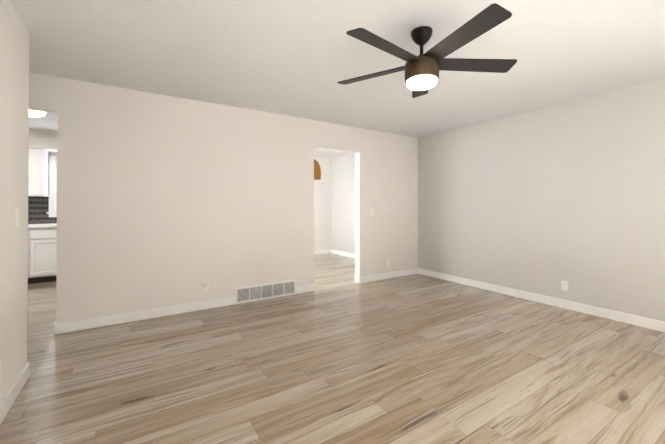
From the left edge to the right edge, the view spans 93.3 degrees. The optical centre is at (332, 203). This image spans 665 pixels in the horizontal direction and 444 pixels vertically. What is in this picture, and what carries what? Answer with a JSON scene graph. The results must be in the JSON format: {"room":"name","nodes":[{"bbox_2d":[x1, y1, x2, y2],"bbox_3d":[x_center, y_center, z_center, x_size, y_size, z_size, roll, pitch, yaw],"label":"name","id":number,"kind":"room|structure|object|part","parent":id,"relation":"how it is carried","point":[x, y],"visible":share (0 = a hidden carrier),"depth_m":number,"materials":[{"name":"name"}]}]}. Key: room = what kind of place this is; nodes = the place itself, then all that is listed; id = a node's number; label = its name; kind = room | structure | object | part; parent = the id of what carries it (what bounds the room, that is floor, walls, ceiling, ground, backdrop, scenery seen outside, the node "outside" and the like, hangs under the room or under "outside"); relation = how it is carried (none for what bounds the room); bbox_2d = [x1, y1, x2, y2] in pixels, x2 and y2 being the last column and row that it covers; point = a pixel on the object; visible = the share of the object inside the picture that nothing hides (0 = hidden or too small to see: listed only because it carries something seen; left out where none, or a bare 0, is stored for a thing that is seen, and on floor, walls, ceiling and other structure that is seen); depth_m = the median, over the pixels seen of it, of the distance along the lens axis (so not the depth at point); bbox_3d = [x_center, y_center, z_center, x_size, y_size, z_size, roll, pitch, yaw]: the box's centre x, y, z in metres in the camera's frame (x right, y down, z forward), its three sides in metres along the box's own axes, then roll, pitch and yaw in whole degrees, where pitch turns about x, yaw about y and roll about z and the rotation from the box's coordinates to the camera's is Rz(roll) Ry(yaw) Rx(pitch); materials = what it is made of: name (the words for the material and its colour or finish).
{"room":"empty living room","nodes":[
{"label":"empty living room","id":0,"kind":"room"},
{"bbox_2d":[0,0,28,402],"bbox_3d":[-1.126,-0.003,0.496,0.120,2.440,4.040,0,0,-33],"label":"wall","id":1,"kind":"structure","parent":0,"point":[14,94],"depth_m":1.95,"materials":[{"name":"beige paint"}]},
{"bbox_2d":[0,362,29,424],"bbox_3d":[-1.126,1.167,0.585,0.043,0.100,3.903,0,0,-33],"label":"baseboard","id":2,"kind":"structure","parent":1,"relation":"attached to","point":[8,400],"depth_m":1.94,"materials":[{"name":"white wood"}]},
{"bbox_2d":[15,208,19,225],"bbox_3d":[-2.009,0.084,2.008,0.019,0.114,0.070,0,0,-33],"label":"light switch","id":3,"kind":"object","parent":1,"relation":"attached to","point":[17,215],"visible":0.96,"depth_m":2.00,"materials":[{"name":"white plastic"}]},
{"bbox_2d":[29,129,56,151],"bbox_3d":[-4.704,-1.042,5.313,3.780,0.300,0.360,0,0,-33],"label":"soffit","id":4,"kind":"structure","parent":0,"point":[43,139],"depth_m":5.10,"materials":[{"name":"beige paint"}]},
{"bbox_2d":[49,152,56,155],"bbox_3d":[-4.833,0.029,5.509,3.780,2.440,0.120,0,0,-33],"label":"wall","id":5,"kind":"structure","parent":0,"point":[52,153],"depth_m":5.44,"materials":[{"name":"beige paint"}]},
{"bbox_2d":[28,148,48,195],"bbox_3d":[-5.032,-0.509,5.117,0.560,0.770,0.326,0,0,-33],"label":"upper cabinet","id":6,"kind":"object","parent":5,"relation":"attached to","point":[38,172],"depth_m":5.10,"materials":[{"name":"white wood"}]},
{"bbox_2d":[28,196,56,223],"bbox_3d":[-4.984,0.108,5.336,2.760,0.460,0.008,0,0,-33],"label":"tile backsplash","id":7,"kind":"structure","parent":5,"relation":"attached to","point":[38,208],"depth_m":5.33,"materials":[{"name":"grey tile"}]},
{"bbox_2d":[47,156,56,216],"bbox_3d":[-4.448,-0.293,5.655,1.035,1.055,0.050,0,0,-33],"label":"kitchen window","id":8,"kind":"structure","parent":5,"relation":"in","point":[52,212],"depth_m":5.42,"materials":[{"name":"white"}]},
{"bbox_2d":[29,72,417,322],"bbox_3d":[-0.956,0.020,4.115,5.820,2.440,0.120,0,0,-33],"label":"wall","id":9,"kind":"structure","parent":0,"point":[164,200],"depth_m":3.63,"materials":[{"name":"beige paint"}]},
{"bbox_2d":[54,296,234,333],"bbox_3d":[-1.920,1.186,3.431,1.694,0.100,0.043,0,0,-33],"label":"baseboard","id":10,"kind":"structure","parent":9,"relation":"attached to","point":[82,324],"depth_m":3.32,"materials":[{"name":"white wood"}]},
{"bbox_2d":[203,280,208,290],"bbox_3d":[-1.490,0.962,3.692,0.070,0.114,0.009,0,0,-33],"label":"electrical outlet","id":11,"kind":"object","parent":9,"relation":"attached to","point":[205,285],"visible":1,"depth_m":3.69,"materials":[{"name":"white plastic"}]},
{"bbox_2d":[235,279,295,303],"bbox_3d":[-0.852,1.140,4.094,0.820,0.200,0.016,0,0,-33],"label":"air vent","id":12,"kind":"object","parent":9,"relation":"in","point":[245,294],"visible":1,"depth_m":4.08,"materials":[{"name":"white metal"}]},
{"bbox_2d":[296,284,314,293],"bbox_3d":[-0.387,1.192,4.408,0.303,0.100,0.043,0,0,-33],"label":"baseboard","id":13,"kind":"structure","parent":9,"relation":"attached to","point":[305,288],"depth_m":4.39,"materials":[{"name":"white wood"}]},
{"bbox_2d":[356,268,419,282],"bbox_3d":[0.959,1.197,5.267,1.303,0.100,0.043,0,0,-33],"label":"baseboard","id":14,"kind":"structure","parent":9,"relation":"attached to","point":[363,279],"depth_m":5.19,"materials":[{"name":"white wood"}]},
{"bbox_2d":[314,156,330,250],"bbox_3d":[-1.554,0.040,7.173,3.540,2.440,0.120,0,0,-33],"label":"wall","id":15,"kind":"structure","parent":0,"point":[322,213],"depth_m":7.94,"materials":[{"name":"beige paint"}]},
{"bbox_2d":[314,249,331,254],"bbox_3d":[-1.467,1.209,7.141,3.420,0.100,0.013,0,0,-33],"label":"baseboard","id":16,"kind":"structure","parent":15,"relation":"attached to","point":[328,250],"depth_m":7.91,"materials":[{"name":"white wood"}]},
{"bbox_2d":[0,253,664,443],"bbox_3d":[-1.142,1.283,3.004,7.560,0.100,8.300,0,0,-33],"label":"floor","id":17,"kind":"structure","parent":0,"point":[339,355],"depth_m":2.27,"materials":[{"name":"brown wood"}]},
{"bbox_2d":[28,227,35,283],"bbox_3d":[-5.018,0.810,4.957,0.582,0.870,0.597,0,0,-33],"label":"base cabinet","id":18,"kind":"object","parent":17,"relation":"on","point":[31,230],"depth_m":4.85,"materials":[{"name":"white wood"}]},
{"bbox_2d":[36,227,56,282],"bbox_3d":[-4.631,0.812,5.204,0.582,0.870,0.597,0,0,-33],"label":"base cabinet","id":19,"kind":"object","parent":17,"relation":"on","point":[42,253],"depth_m":4.94,"materials":[{"name":"white wood"}]},
{"bbox_2d":[28,223,56,226],"bbox_3d":[-4.818,0.356,5.073,2.780,0.040,0.622,0,0,-33],"label":"countertop","id":20,"kind":"structure","parent":19,"relation":"on","point":[45,224],"depth_m":4.96,"materials":[{"name":"white stone"}]},
{"bbox_2d":[9,0,664,157],"bbox_3d":[-1.142,-1.257,3.020,7.560,0.100,8.300,0,0,-33],"label":"ceiling","id":21,"kind":"structure","parent":0,"point":[298,58],"depth_m":2.53,"materials":[{"name":"white paint"}]},
{"bbox_2d":[29,110,46,117],"bbox_3d":[-3.836,-1.150,3.934,0.380,0.102,0.380,0,0,-33],"label":"kitchen light","id":22,"kind":"object","parent":21,"relation":"attached to","point":[33,113],"visible":0.27,"depth_m":3.94,"materials":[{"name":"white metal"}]},
{"bbox_2d":[314,159,320,179],"bbox_3d":[-0.432,-0.833,6.163,0.420,0.707,0.420,0,0,-33],"label":"pendant light","id":23,"kind":"object","parent":21,"relation":"hanging from","point":[317,171],"visible":0.23,"depth_m":6.04,"materials":[{"name":"wicker"}]},
{"bbox_2d":[337,3,516,97],"bbox_3d":[0.614,-1.014,2.183,1.273,0.397,1.287,0,0,-33],"label":"ceiling fan","id":24,"kind":"object","parent":21,"relation":"hanging from","point":[421,74],"visible":1,"depth_m":2.11,"materials":[{"name":"black metal"}]},
{"bbox_3d":[0.312,-0.985,2.414,0.353,0.038,0.572,0,0,-33],"label":"blade","id":25,"kind":"part","parent":24,"relation":"part of","materials":[{"name":"black wood"}]},
{"bbox_3d":[0.342,-0.988,1.972,0.589,0.038,0.194,0,0,-33],"label":"blade","id":26,"kind":"part","parent":24,"relation":"part of","materials":[{"name":"black wood"}]},
{"bbox_3d":[0.722,-0.984,2.576,0.502,0.038,0.480,0,0,-33],"label":"blade","id":27,"kind":"part","parent":24,"relation":"part of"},
{"bbox_3d":[0.628,-0.915,2.214,0.234,0.199,0.234,0,0,-33],"label":"motor","id":28,"kind":"part","parent":24,"relation":"part of","materials":[{"name":"brown metal"}]},
{"bbox_3d":[0.763,-0.988,1.865,0.231,0.038,0.590,0,0,-33],"label":"blade","id":29,"kind":"part","parent":24,"relation":"part of","materials":[{"name":"black wood"}]},
{"bbox_3d":[1.002,-0.986,2.236,0.561,0.038,0.384,0,0,-33],"label":"blade","id":30,"kind":"part","parent":24,"relation":"part of","materials":[{"name":"black wood"}]},
{"bbox_2d":[331,78,664,321],"bbox_3d":[2.091,0.025,4.861,0.120,2.440,7.940,0,0,-33],"label":"wall","id":31,"kind":"structure","parent":0,"point":[544,201],"depth_m":3.82,"materials":[{"name":"beige paint"}]},
{"bbox_2d":[332,249,354,258],"bbox_3d":[0.717,1.208,6.882,0.016,0.100,2.760,0,0,-33],"label":"baseboard","id":32,"kind":"structure","parent":31,"relation":"attached to","point":[337,252],"depth_m":7.58,"materials":[{"name":"white wood"}]},
{"bbox_2d":[416,268,664,331],"bbox_3d":[2.806,1.187,3.607,0.016,0.100,4.770,0,0,-33],"label":"baseboard","id":33,"kind":"structure","parent":31,"relation":"attached to","point":[640,321],"depth_m":3.75,"materials":[{"name":"white wood"}]},
{"bbox_2d":[561,280,567,290],"bbox_3d":[2.744,0.970,3.712,0.009,0.114,0.070,0,0,-33],"label":"outlet","id":34,"kind":"object","parent":31,"relation":"attached to","point":[564,285],"visible":1,"depth_m":3.71,"materials":[{"name":"white plastic"}]}
]}

